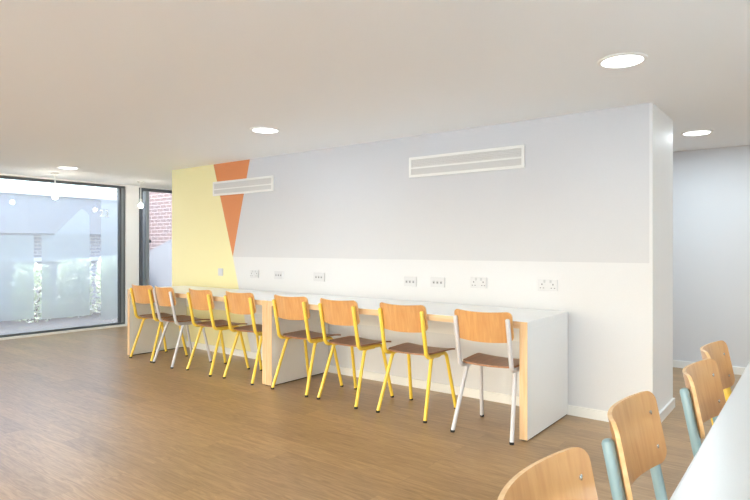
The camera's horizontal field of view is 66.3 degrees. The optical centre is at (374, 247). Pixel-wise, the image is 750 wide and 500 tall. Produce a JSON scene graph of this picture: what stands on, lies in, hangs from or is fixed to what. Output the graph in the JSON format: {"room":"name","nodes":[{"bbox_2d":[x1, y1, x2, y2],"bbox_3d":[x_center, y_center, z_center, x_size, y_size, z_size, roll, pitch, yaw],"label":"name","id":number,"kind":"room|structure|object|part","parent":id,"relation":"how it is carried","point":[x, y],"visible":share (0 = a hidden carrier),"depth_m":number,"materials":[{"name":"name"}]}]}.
{"room":"student common room","nodes":[
{"label":"student common room","id":0,"kind":"room"},
{"bbox_2d":[0,173,171,325],"bbox_3d":[-6.078,0.122,6.246,0.250,2.195,10.900,0,0,38],"label":"wall","id":1,"kind":"structure","parent":0,"point":[131,191],"depth_m":8.98,"materials":[{"name":"white paint"}]},
{"bbox_2d":[0,175,125,339],"bbox_3d":[-5.834,0.134,6.447,0.132,2.172,6.315,0,0,38],"label":"window","id":2,"kind":"structure","parent":1,"relation":"in","point":[120,322],"depth_m":8.87,"materials":[{"name":"metal"}]},
{"bbox_3d":[-5.834,1.205,6.447,0.132,0.030,6.315,0,0,38],"label":"sill","id":3,"kind":"part","parent":2,"relation":"part of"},
{"bbox_3d":[-3.916,0.121,8.898,0.017,2.077,0.030,0,0,38],"label":"post","id":4,"kind":"part","parent":2,"relation":"part of","materials":[{"name":"grey metal"}]},
{"bbox_2d":[139,188,171,285],"bbox_3d":[-3.393,0.134,9.624,0.132,2.172,1.270,0,0,38],"label":"window","id":5,"kind":"structure","parent":1,"relation":"in","point":[144,241],"depth_m":9.22,"materials":[{"name":"metal"}]},
{"bbox_3d":[-3.689,0.117,9.256,0.090,2.047,0.055,0,0,38],"label":"post","id":6,"kind":"part","parent":5,"relation":"part of","materials":[{"name":"grey metal"}]},
{"bbox_2d":[0,326,741,499],"bbox_3d":[-1.439,1.295,2.682,11.950,0.150,10.900,0,0,38],"label":"floor","id":7,"kind":"structure","parent":0,"point":[81,418],"depth_m":3.71,"materials":[{"name":"brown wood"}]},
{"bbox_2d":[129,284,187,362],"bbox_3d":[-2.413,0.811,6.379,0.442,0.817,0.495,0,0,38],"label":"chair","id":8,"kind":"object","parent":7,"relation":"on","point":[139,294],"visible":0.82,"depth_m":6.24,"materials":[{"name":"yellow painted metal"},{"name":"wood veneer"},{"name":"black rubber"}]},
{"bbox_3d":[-2.610,0.994,6.421,0.264,0.436,0.042,0,0,-44],"label":"leg","id":9,"kind":"part","parent":8,"relation":"part of","materials":[{"name":"yellow metal"}]},
{"bbox_3d":[-2.535,0.504,6.220,0.402,0.203,0.094,0,0,38],"label":"backrest","id":10,"kind":"part","parent":8,"relation":"part of","materials":[{"name":"brown wood"}]},
{"bbox_3d":[-2.322,0.994,6.200,0.042,0.436,0.264,0,0,29],"label":"leg","id":11,"kind":"part","parent":8,"relation":"part of","materials":[{"name":"yellow metal"}]},
{"bbox_3d":[-2.386,0.768,6.414,0.422,0.032,0.370,0,0,38],"label":"seat","id":12,"kind":"part","parent":8,"relation":"part of","materials":[{"name":"brown wood"}]},
{"bbox_3d":[-2.484,0.991,6.578,0.046,0.441,0.264,0,0,30],"label":"leg","id":13,"kind":"part","parent":8,"relation":"part of","materials":[{"name":"yellow metal"}]},
{"bbox_3d":[-2.203,0.991,6.361,0.264,0.441,0.046,0,0,-45],"label":"leg","id":14,"kind":"part","parent":8,"relation":"part of","materials":[{"name":"metal"}]},
{"bbox_2d":[152,286,211,368],"bbox_3d":[-2.052,0.811,6.080,0.442,0.817,0.495,0,0,45],"label":"chair","id":15,"kind":"object","parent":7,"relation":"on","point":[163,296],"visible":0.93,"depth_m":5.96,"materials":[{"name":"grey metal"},{"name":"wood veneer"},{"name":"black rubber"}]},
{"bbox_3d":[-2.242,0.994,6.146,0.264,0.436,0.042,0,0,-37],"label":"leg","id":16,"kind":"part","parent":15,"relation":"part of","materials":[{"name":"metal"}]},
{"bbox_3d":[-2.193,0.504,5.937,0.402,0.203,0.094,0,0,45],"label":"backrest","id":17,"kind":"part","parent":15,"relation":"part of","materials":[{"name":"brown wood"}]},
{"bbox_3d":[-1.978,0.994,5.887,0.063,0.436,0.260,0,0,45],"label":"leg","id":18,"kind":"part","parent":15,"relation":"part of","materials":[{"name":"silver metal"}]},
{"bbox_3d":[-2.021,0.768,6.112,0.422,0.032,0.370,0,0,45],"label":"seat","id":19,"kind":"part","parent":15,"relation":"part of","materials":[{"name":"brown wood"}]},
{"bbox_3d":[-2.099,0.991,6.286,0.046,0.441,0.264,0,0,37],"label":"leg","id":20,"kind":"part","parent":15,"relation":"part of","materials":[{"name":"silver metal"}]},
{"bbox_3d":[-1.845,0.991,6.037,0.264,0.441,0.046,0,0,-38],"label":"leg","id":21,"kind":"part","parent":15,"relation":"part of","materials":[{"name":"metal"}]},
{"bbox_2d":[186,288,249,376],"bbox_3d":[-1.576,0.811,5.723,0.442,0.817,0.495,0,0,42],"label":"chair","id":22,"kind":"object","parent":7,"relation":"on","point":[197,299],"visible":0.91,"depth_m":5.60,"materials":[{"name":"yellow painted metal"},{"name":"wood veneer"},{"name":"black rubber"}]},
{"bbox_3d":[-1.768,0.994,5.780,0.264,0.436,0.042,0,0,-40],"label":"leg","id":23,"kind":"part","parent":22,"relation":"part of","materials":[{"name":"yellow metal"}]},
{"bbox_3d":[-1.710,0.504,5.574,0.402,0.203,0.094,0,0,42],"label":"backrest","id":24,"kind":"part","parent":22,"relation":"part of","materials":[{"name":"brown wood"}]},
{"bbox_3d":[-1.494,0.994,5.533,0.063,0.436,0.260,0,0,42],"label":"leg","id":25,"kind":"part","parent":22,"relation":"part of","materials":[{"name":"yellow metal"}]},
{"bbox_3d":[-1.546,0.768,5.755,0.422,0.032,0.370,0,0,42],"label":"seat","id":26,"kind":"part","parent":22,"relation":"part of","materials":[{"name":"brown wood"}]},
{"bbox_3d":[-1.631,0.991,5.927,0.046,0.441,0.264,0,0,34],"label":"leg","id":27,"kind":"part","parent":22,"relation":"part of","materials":[{"name":"yellow metal"}]},
{"bbox_3d":[-1.367,0.991,5.689,0.264,0.441,0.046,0,0,-40],"label":"leg","id":28,"kind":"part","parent":22,"relation":"part of","materials":[{"name":"yellow metal"}]},
{"bbox_2d":[127,286,318,384],"bbox_3d":[-1.650,0.844,6.067,2.320,0.752,0.740,0,0,38],"label":"desk","id":29,"kind":"object","parent":7,"relation":"on","point":[146,340],"visible":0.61,"depth_m":6.53,"materials":[{"name":"white laminate"}]},
{"bbox_3d":[-2.551,0.863,6.762,0.045,0.699,0.736,0,0,38],"label":"panel","id":30,"kind":"part","parent":29,"relation":"part of","materials":[{"name":"white laminate"}]},
{"bbox_3d":[-1.438,0.617,6.356,2.215,0.207,0.016,0,0,38],"label":"cable rail","id":31,"kind":"part","parent":29,"relation":"part of","materials":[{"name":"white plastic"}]},
{"bbox_2d":[153,286,318,300],"bbox_3d":[-1.649,0.490,6.069,2.320,0.045,0.736,0,0,38],"label":"countertop","id":32,"kind":"structure","parent":29,"relation":"on","point":[219,292],"depth_m":5.97,"materials":[{"name":"white laminate"}]},
{"bbox_2d":[223,291,261,384],"bbox_3d":[-1.118,0.811,5.381,0.442,0.817,0.495,0,0,40],"label":"chair","id":33,"kind":"object","parent":7,"relation":"on","point":[236,303],"visible":0.71,"depth_m":5.21,"materials":[{"name":"yellow painted metal"},{"name":"wood veneer"},{"name":"black rubber"}]},
{"bbox_3d":[-1.313,0.994,5.431,0.264,0.436,0.042,0,0,-42],"label":"leg","id":34,"kind":"part","parent":33,"relation":"part of","materials":[{"name":"yellow metal"}]},
{"bbox_3d":[-1.246,0.504,5.227,0.402,0.203,0.094,0,0,40],"label":"backrest","id":35,"kind":"part","parent":33,"relation":"part of","materials":[{"name":"brown wood"}]},
{"bbox_3d":[-1.090,0.768,5.415,0.422,0.032,0.370,0,0,40],"label":"seat","id":36,"kind":"part","parent":33,"relation":"part of","materials":[{"name":"brown wood"}]},
{"bbox_3d":[-1.028,0.994,5.196,0.063,0.436,0.260,0,0,40],"label":"leg","id":37,"kind":"part","parent":33,"relation":"part of","materials":[{"name":"yellow metal"}]},
{"bbox_3d":[-1.183,0.991,5.583,0.046,0.441,0.264,0,0,32],"label":"leg","id":38,"kind":"part","parent":33,"relation":"part of","materials":[{"name":"yellow metal"}]},
{"bbox_2d":[271,294,342,396],"bbox_3d":[-0.595,0.811,4.979,0.442,0.817,0.495,0,0,39],"label":"chair","id":39,"kind":"object","parent":7,"relation":"on","point":[289,308],"visible":0.96,"depth_m":4.85,"materials":[{"name":"brown wood"}]},
{"bbox_3d":[-0.790,0.994,5.025,0.264,0.436,0.042,0,0,-43],"label":"leg","id":40,"kind":"part","parent":39,"relation":"part of","materials":[{"name":"yellow metal"}]},
{"bbox_3d":[-0.720,0.504,4.822,0.402,0.203,0.094,0,0,39],"label":"backrest","id":41,"kind":"part","parent":39,"relation":"part of","materials":[{"name":"brown wood"}]},
{"bbox_3d":[-0.662,0.991,5.179,0.046,0.441,0.264,0,0,31],"label":"leg","id":42,"kind":"part","parent":39,"relation":"part of","materials":[{"name":"yellow metal"}]},
{"bbox_3d":[-0.567,0.768,5.014,0.422,0.032,0.370,0,0,39],"label":"seat","id":43,"kind":"part","parent":39,"relation":"part of","materials":[{"name":"brown wood"}]},
{"bbox_3d":[-0.506,0.994,4.799,0.042,0.436,0.264,0,0,30],"label":"leg","id":44,"kind":"part","parent":39,"relation":"part of","materials":[{"name":"yellow metal"}]},
{"bbox_3d":[-0.385,0.991,4.958,0.264,0.441,0.046,0,0,-44],"label":"leg","id":45,"kind":"part","parent":39,"relation":"part of","materials":[{"name":"yellow metal"}]},
{"bbox_2d":[317,298,393,408],"bbox_3d":[-0.165,0.811,4.637,0.442,0.817,0.495,0,0,41],"label":"chair","id":46,"kind":"object","parent":7,"relation":"on","point":[334,312],"visible":0.97,"depth_m":4.51,"materials":[{"name":"brown wood"}]},
{"bbox_3d":[-0.359,0.994,4.691,0.264,0.436,0.042,0,0,-41],"label":"leg","id":47,"kind":"part","parent":46,"relation":"part of","materials":[{"name":"yellow metal"}]},
{"bbox_3d":[-0.297,0.504,4.485,0.402,0.203,0.094,0,0,41],"label":"backrest","id":48,"kind":"part","parent":46,"relation":"part of","materials":[{"name":"brown wood"}]},
{"bbox_3d":[-0.224,0.991,4.840,0.046,0.441,0.264,0,0,33],"label":"leg","id":49,"kind":"part","parent":46,"relation":"part of","materials":[{"name":"yellow metal"}]},
{"bbox_3d":[-0.136,0.768,4.670,0.422,0.032,0.370,0,0,41],"label":"seat","id":50,"kind":"part","parent":46,"relation":"part of","materials":[{"name":"brown wood"}]},
{"bbox_3d":[-0.085,0.994,4.453,0.042,0.436,0.264,0,0,33],"label":"leg","id":51,"kind":"part","parent":46,"relation":"part of","materials":[{"name":"yellow metal"}]},
{"bbox_3d":[0.044,0.991,4.606,0.264,0.441,0.046,0,0,-41],"label":"leg","id":52,"kind":"part","parent":46,"relation":"part of","materials":[{"name":"yellow metal"}]},
{"bbox_2d":[376,302,456,422],"bbox_3d":[0.309,0.811,4.285,0.442,0.817,0.495,0,0,38],"label":"chair","id":53,"kind":"object","parent":7,"relation":"on","point":[399,318],"visible":0.99,"depth_m":4.16,"materials":[{"name":"brown wood"}]},
{"bbox_3d":[0.113,0.994,4.327,0.264,0.436,0.042,0,0,-44],"label":"leg","id":54,"kind":"part","parent":53,"relation":"part of","materials":[{"name":"yellow metal"}]},
{"bbox_3d":[0.187,0.504,4.126,0.402,0.203,0.094,0,0,38],"label":"backrest","id":55,"kind":"part","parent":53,"relation":"part of","materials":[{"name":"brown wood"}]},
{"bbox_3d":[0.238,0.991,4.483,0.046,0.441,0.264,0,0,30],"label":"leg","id":56,"kind":"part","parent":53,"relation":"part of","materials":[{"name":"yellow metal"}]},
{"bbox_3d":[0.336,0.768,4.319,0.422,0.032,0.370,0,0,38],"label":"seat","id":57,"kind":"part","parent":53,"relation":"part of","materials":[{"name":"brown wood"}]},
{"bbox_3d":[0.401,0.994,4.106,0.042,0.436,0.264,0,0,29],"label":"leg","id":58,"kind":"part","parent":53,"relation":"part of","materials":[{"name":"yellow metal"}]},
{"bbox_3d":[0.520,0.991,4.267,0.264,0.441,0.046,0,0,-45],"label":"leg","id":59,"kind":"part","parent":53,"relation":"part of","materials":[{"name":"yellow metal"}]},
{"bbox_2d":[267,295,567,440],"bbox_3d":[0.226,0.844,4.626,2.408,0.752,0.740,0,0,38],"label":"desk","id":60,"kind":"object","parent":7,"relation":"on","point":[541,335],"visible":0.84,"depth_m":4.11,"materials":[{"name":"white laminate"}]},
{"bbox_3d":[-0.704,0.863,5.343,0.060,0.699,0.736,0,0,38],"label":"panel","id":61,"kind":"part","parent":60,"relation":"part of","materials":[{"name":"white laminate"}]},
{"bbox_2d":[268,295,567,328],"bbox_3d":[0.227,0.490,4.628,2.408,0.045,0.736,0,0,38],"label":"countertop","id":62,"kind":"structure","parent":60,"relation":"on","point":[533,317],"depth_m":4.40,"materials":[{"name":"white laminate"}]},
{"bbox_3d":[0.447,0.617,4.908,2.294,0.207,0.016,0,0,38],"label":"cable rail","id":63,"kind":"part","parent":60,"relation":"part of","materials":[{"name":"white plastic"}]},
{"bbox_3d":[1.161,0.863,3.910,0.054,0.699,0.736,0,0,38],"label":"panel","id":64,"kind":"part","parent":60,"relation":"part of","materials":[{"name":"white laminate"}]},
{"bbox_2d":[450,309,518,444],"bbox_3d":[0.801,0.811,3.842,0.442,0.817,0.495,0,0,36],"label":"chair","id":65,"kind":"object","parent":7,"relation":"on","point":[487,327],"visible":0.92,"depth_m":3.68,"materials":[{"name":"brown wood"}]},
{"bbox_3d":[0.603,0.994,3.879,0.042,0.436,0.264,0,0,44],"label":"leg","id":66,"kind":"part","parent":65,"relation":"part of","materials":[{"name":"white metal"}]},
{"bbox_3d":[0.724,0.991,4.038,0.046,0.441,0.264,0,0,28],"label":"leg","id":67,"kind":"part","parent":65,"relation":"part of","materials":[{"name":"white metal"}]},
{"bbox_3d":[0.683,0.504,3.679,0.402,0.203,0.094,0,0,36],"label":"backrest","id":68,"kind":"part","parent":65,"relation":"part of","materials":[{"name":"brown wood"}]},
{"bbox_3d":[0.826,0.768,3.877,0.422,0.032,0.370,0,0,36],"label":"seat","id":69,"kind":"part","parent":65,"relation":"part of","materials":[{"name":"brown wood"}]},
{"bbox_3d":[0.897,0.994,3.665,0.042,0.436,0.264,0,0,28],"label":"leg","id":70,"kind":"part","parent":65,"relation":"part of","materials":[{"name":"white metal"}]},
{"bbox_2d":[497,447,597,499],"bbox_3d":[0.459,0.811,0.899,0.495,0.817,0.442,0,0,38],"label":"chair","id":71,"kind":"object","parent":7,"relation":"on","point":[566,474],"visible":1,"depth_m":1.11,"materials":[{"name":"brown wood"}]},
{"bbox_2d":[601,391,667,499],"bbox_3d":[0.820,0.811,1.353,0.495,0.817,0.442,0,0,37],"label":"chair","id":72,"kind":"object","parent":7,"relation":"on","point":[637,445],"visible":1,"depth_m":1.53,"materials":[{"name":"brown wood"}]},
{"bbox_2d":[680,359,725,456],"bbox_3d":[1.259,0.811,1.820,0.495,0.817,0.442,0,0,40],"label":"chair","id":73,"kind":"object","parent":7,"relation":"on","point":[703,399],"visible":0.68,"depth_m":2.00,"materials":[{"name":"brown wood"}]},
{"bbox_2d":[670,362,749,499],"bbox_3d":[1.399,0.845,1.303,1.065,0.750,2.930,0,0,38],"label":"table","id":74,"kind":"object","parent":7,"relation":"on","point":[720,468],"visible":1,"depth_m":1.28,"materials":[{"name":"white laminate"}]},
{"bbox_2d":[700,340,734,425],"bbox_3d":[1.548,0.811,2.228,0.495,0.817,0.442,0,0,39],"label":"chair","id":75,"kind":"object","parent":7,"relation":"on","point":[718,351],"visible":0.29,"depth_m":2.46,"materials":[{"name":"yellow painted metal"},{"name":"wood veneer"},{"name":"black rubber"}]},
{"bbox_3d":[1.393,0.504,2.355,0.094,0.203,0.402,0,0,39],"label":"backrest","id":76,"kind":"part","parent":75,"relation":"part of","materials":[{"name":"brown wood"}]},
{"bbox_2d":[0,0,749,188],"bbox_3d":[-1.439,-1.075,2.682,11.950,0.200,10.900,0,0,38],"label":"ceiling","id":77,"kind":"structure","parent":0,"point":[125,92],"depth_m":3.20,"materials":[{"name":"white paint"}]},
{"bbox_2d":[51,173,58,199],"bbox_3d":[-4.189,-0.801,7.515,0.100,0.348,0.100,0,0,38],"label":"pendant lamp","id":78,"kind":"object","parent":77,"relation":"hanging from","point":[55,196],"visible":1,"depth_m":7.51,"materials":[{"name":"white glass"}]},
{"bbox_2d":[57,166,78,169],"bbox_3d":[-3.745,-0.971,7.004,0.244,0.008,0.244,0,0,38],"label":"recessed light","id":79,"kind":"object","parent":77,"relation":"in","point":[60,167],"visible":1,"depth_m":6.96,"materials":[{"name":"white plastic"}]},
{"bbox_2d":[137,181,143,207],"bbox_3d":[-3.456,-0.778,8.469,0.100,0.392,0.100,0,0,38],"label":"pendant lamp","id":80,"kind":"object","parent":77,"relation":"hanging from","point":[140,205],"visible":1,"depth_m":8.46,"materials":[{"name":"white glass"}]},
{"bbox_2d":[250,127,279,133],"bbox_3d":[-0.910,-0.971,4.757,0.244,0.008,0.244,0,0,38],"label":"recessed light","id":81,"kind":"object","parent":77,"relation":"in","point":[266,130],"visible":1,"depth_m":4.76,"materials":[{"name":"white plastic"}]},
{"bbox_2d":[253,128,276,132],"bbox_3d":[-0.910,-0.973,4.757,0.199,0.004,0.199,0,0,38],"label":"diffuser","id":82,"kind":"object","parent":81,"relation":"attached to","point":[258,130],"depth_m":4.76,"materials":[{"name":"white plastic"}]},
{"bbox_2d":[597,52,647,68],"bbox_3d":[1.287,-0.971,2.988,0.244,0.008,0.244,0,0,38],"label":"recessed light","id":83,"kind":"object","parent":77,"relation":"in","point":[629,59],"visible":1,"depth_m":2.98,"materials":[{"name":"white plastic"}]},
{"bbox_2d":[602,55,642,66],"bbox_3d":[1.287,-0.973,2.988,0.199,0.004,0.199,0,0,38],"label":"diffuser","id":84,"kind":"object","parent":83,"relation":"attached to","point":[611,60],"depth_m":2.98,"materials":[{"name":"white plastic"}]},
{"bbox_2d":[681,130,713,135],"bbox_3d":[2.727,-0.971,4.863,0.244,0.008,0.244,0,0,38],"label":"recessed light","id":85,"kind":"object","parent":77,"relation":"in","point":[693,132],"visible":1,"depth_m":4.84,"materials":[{"name":"white plastic"}]},
{"bbox_2d":[684,131,709,134],"bbox_3d":[2.727,-0.973,4.863,0.199,0.004,0.199,0,0,38],"label":"diffuser","id":86,"kind":"object","parent":85,"relation":"attached to","point":[687,132],"depth_m":4.84,"materials":[{"name":"white plastic"}]},
{"bbox_2d":[172,102,672,411],"bbox_3d":[-0.142,0.122,5.830,5.590,2.195,0.687,0,0,38],"label":"wall","id":87,"kind":"structure","parent":0,"point":[589,210],"depth_m":4.65,"materials":[{"name":"white paint"}]},
{"bbox_2d":[218,268,222,275],"bbox_3d":[-1.791,0.285,6.655,0.086,0.086,0.012,0,0,38],"label":"wall socket","id":88,"kind":"object","parent":87,"relation":"attached to","point":[220,270],"visible":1,"depth_m":6.65,"materials":[{"name":"white plastic"}]},
{"bbox_2d":[213,175,273,195],"bbox_3d":[-1.489,-0.684,6.420,1.028,0.164,0.018,0,0,38],"label":"air vent","id":89,"kind":"object","parent":87,"relation":"in","point":[265,183],"visible":1,"depth_m":6.38,"materials":[{"name":"white metal"}]},
{"bbox_2d":[250,270,258,277],"bbox_3d":[-1.323,0.290,6.296,0.135,0.086,0.012,0,0,38],"label":"wall socket","id":90,"kind":"object","parent":87,"relation":"attached to","point":[253,273],"visible":1,"depth_m":6.29,"materials":[{"name":"white plastic"}]},
{"bbox_2d":[274,271,282,278],"bbox_3d":[-1.017,0.290,6.062,0.135,0.086,0.011,0,0,38],"label":"wall socket","id":91,"kind":"object","parent":87,"relation":"attached to","point":[277,274],"visible":1,"depth_m":6.06,"materials":[{"name":"white plastic"}]},
{"bbox_2d":[313,272,324,281],"bbox_3d":[-0.557,0.293,5.709,0.146,0.086,0.011,0,0,38],"label":"wall socket","id":92,"kind":"object","parent":87,"relation":"attached to","point":[316,276],"visible":1,"depth_m":5.70,"materials":[{"name":"white plastic"}]},
{"bbox_2d":[404,276,416,286],"bbox_3d":[0.308,0.299,5.043,0.130,0.086,0.011,0,0,38],"label":"wall socket","id":93,"kind":"object","parent":87,"relation":"attached to","point":[408,281],"visible":1,"depth_m":5.04,"materials":[{"name":"white plastic"}]},
{"bbox_2d":[186,341,674,422],"bbox_3d":[-0.141,1.185,5.819,5.606,0.070,0.703,0,0,38],"label":"baseboard","id":94,"kind":"structure","parent":87,"relation":"attached to","point":[595,414],"depth_m":4.80,"materials":[{"name":"white wood"}]},
{"bbox_2d":[430,277,444,287],"bbox_3d":[0.531,0.295,4.872,0.140,0.086,0.011,0,0,38],"label":"wall socket","id":95,"kind":"object","parent":87,"relation":"attached to","point":[434,281],"visible":1,"depth_m":4.87,"materials":[{"name":"white plastic"}]},
{"bbox_2d":[409,145,524,177],"bbox_3d":[0.724,-0.700,4.720,1.063,0.176,0.018,0,0,38],"label":"air vent","id":96,"kind":"object","parent":87,"relation":"in","point":[509,157],"visible":1,"depth_m":4.68,"materials":[{"name":"white metal"}]},
{"bbox_2d":[470,277,486,287],"bbox_3d":[0.837,0.285,4.636,0.146,0.086,0.012,0,0,38],"label":"wall socket","id":97,"kind":"object","parent":87,"relation":"attached to","point":[475,282],"visible":1,"depth_m":4.63,"materials":[{"name":"white plastic"}]},
{"bbox_2d":[471,281,475,286],"bbox_3d":[0.802,0.294,4.659,0.042,0.050,0.002,0,0,38],"label":"outlet","id":98,"kind":"object","parent":97,"relation":"attached to","point":[473,283],"depth_m":4.66,"materials":[{"name":"white plastic"}]},
{"bbox_2d":[481,281,485,286],"bbox_3d":[0.868,0.294,4.608,0.042,0.050,0.002,0,0,38],"label":"outlet","id":99,"kind":"object","parent":97,"relation":"attached to","point":[483,283],"depth_m":4.61,"materials":[{"name":"white plastic"}]},
{"bbox_2d":[538,279,557,290],"bbox_3d":[1.290,0.282,4.288,0.150,0.086,0.012,0,0,38],"label":"wall socket","id":100,"kind":"object","parent":87,"relation":"attached to","point":[543,284],"visible":1,"depth_m":4.29,"materials":[{"name":"white plastic"}]},
{"bbox_2d":[539,283,544,289],"bbox_3d":[1.254,0.291,4.311,0.042,0.050,0.002,0,0,38],"label":"outlet","id":101,"kind":"object","parent":100,"relation":"attached to","point":[541,285],"depth_m":4.31,"materials":[{"name":"white plastic"}]},
{"bbox_2d":[550,283,555,289],"bbox_3d":[1.321,0.291,4.260,0.042,0.050,0.002,0,0,38],"label":"outlet","id":102,"kind":"object","parent":100,"relation":"attached to","point":[552,285],"depth_m":4.26,"materials":[{"name":"white plastic"}]},
{"bbox_2d":[673,145,749,367],"bbox_3d":[1.741,0.122,6.985,11.750,2.195,0.200,0,0,38],"label":"wall","id":103,"kind":"structure","parent":0,"point":[711,187],"depth_m":5.65,"materials":[{"name":"white paint"}]},
{"bbox_2d":[673,360,745,374],"bbox_3d":[1.774,1.183,6.824,11.500,0.075,0.016,0,0,38],"label":"baseboard","id":104,"kind":"structure","parent":103,"relation":"attached to","point":[676,363],"depth_m":5.77,"materials":[{"name":"white paint"}]},
{"label":"outside","id":105,"kind":"structure","parent":0,"visible":0},
{"bbox_2d":[0,302,116,334],"bbox_3d":[-12.927,1.345,14.976,21.250,0.150,36.000,0,0,38],"label":"ground","id":106,"kind":"structure","parent":105,"point":[6,326],"depth_m":9.85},
{"bbox_2d":[9,262,54,322],"bbox_3d":[-5.932,0.788,9.925,0.703,1.082,0.696,0,0,-6],"label":"shrub","id":107,"kind":"object","parent":106,"relation":"on","point":[25,299],"visible":0.99,"depth_m":9.80,"materials":[{"name":"green plant"}]},
{"bbox_3d":[-5.915,0.902,9.988,0.414,0.739,0.142,0,0,11],"label":"stem","id":108,"kind":"part","parent":107,"relation":"part of","materials":[{"name":"plant"}]},
{"bbox_2d":[0,188,116,310],"bbox_3d":[-9.144,0.060,11.439,3.560,2.420,19.000,0,0,38],"label":"building","id":109,"kind":"structure","parent":106,"relation":"on","point":[37,227],"depth_m":12.07,"materials":[{"name":"red brick"},{"name":"white render"}]},
{"bbox_2d":[54,258,94,317],"bbox_3d":[-5.541,0.754,10.600,0.704,1.128,0.704,0,0,10],"label":"shrub","id":110,"kind":"object","parent":106,"relation":"on","point":[65,266],"visible":1,"depth_m":10.47,"materials":[{"name":"green plant"}]},
{"bbox_3d":[-5.492,0.884,10.674,0.388,0.776,0.182,0,0,25],"label":"stem","id":111,"kind":"part","parent":110,"relation":"part of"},
{"bbox_2d":[94,255,116,313],"bbox_3d":[-5.146,0.739,11.271,0.703,1.192,0.696,0,0,25],"label":"shrub","id":112,"kind":"object","parent":106,"relation":"on","point":[106,279],"visible":0.66,"depth_m":11.11,"materials":[{"name":"green plant"}]},
{"bbox_3d":[-5.193,0.865,11.226,0.414,0.814,0.142,0,0,42],"label":"stem","id":113,"kind":"part","parent":112,"relation":"part of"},
{"bbox_2d":[149,239,171,286],"bbox_3d":[-4.272,0.395,11.510,3.000,1.750,0.150,0,0,38],"label":"wall","id":114,"kind":"structure","parent":106,"relation":"on","point":[160,257],"depth_m":11.39,"materials":[{"name":"white paint"}]},
{"bbox_2d":[149,192,171,250],"bbox_3d":[-2.683,-1.070,10.952,7.100,4.680,0.380,0,0,38],"label":"brick building","id":115,"kind":"structure","parent":106,"relation":"on","point":[160,204],"depth_m":12.23,"materials":[{"name":"red brick"}]}
]}

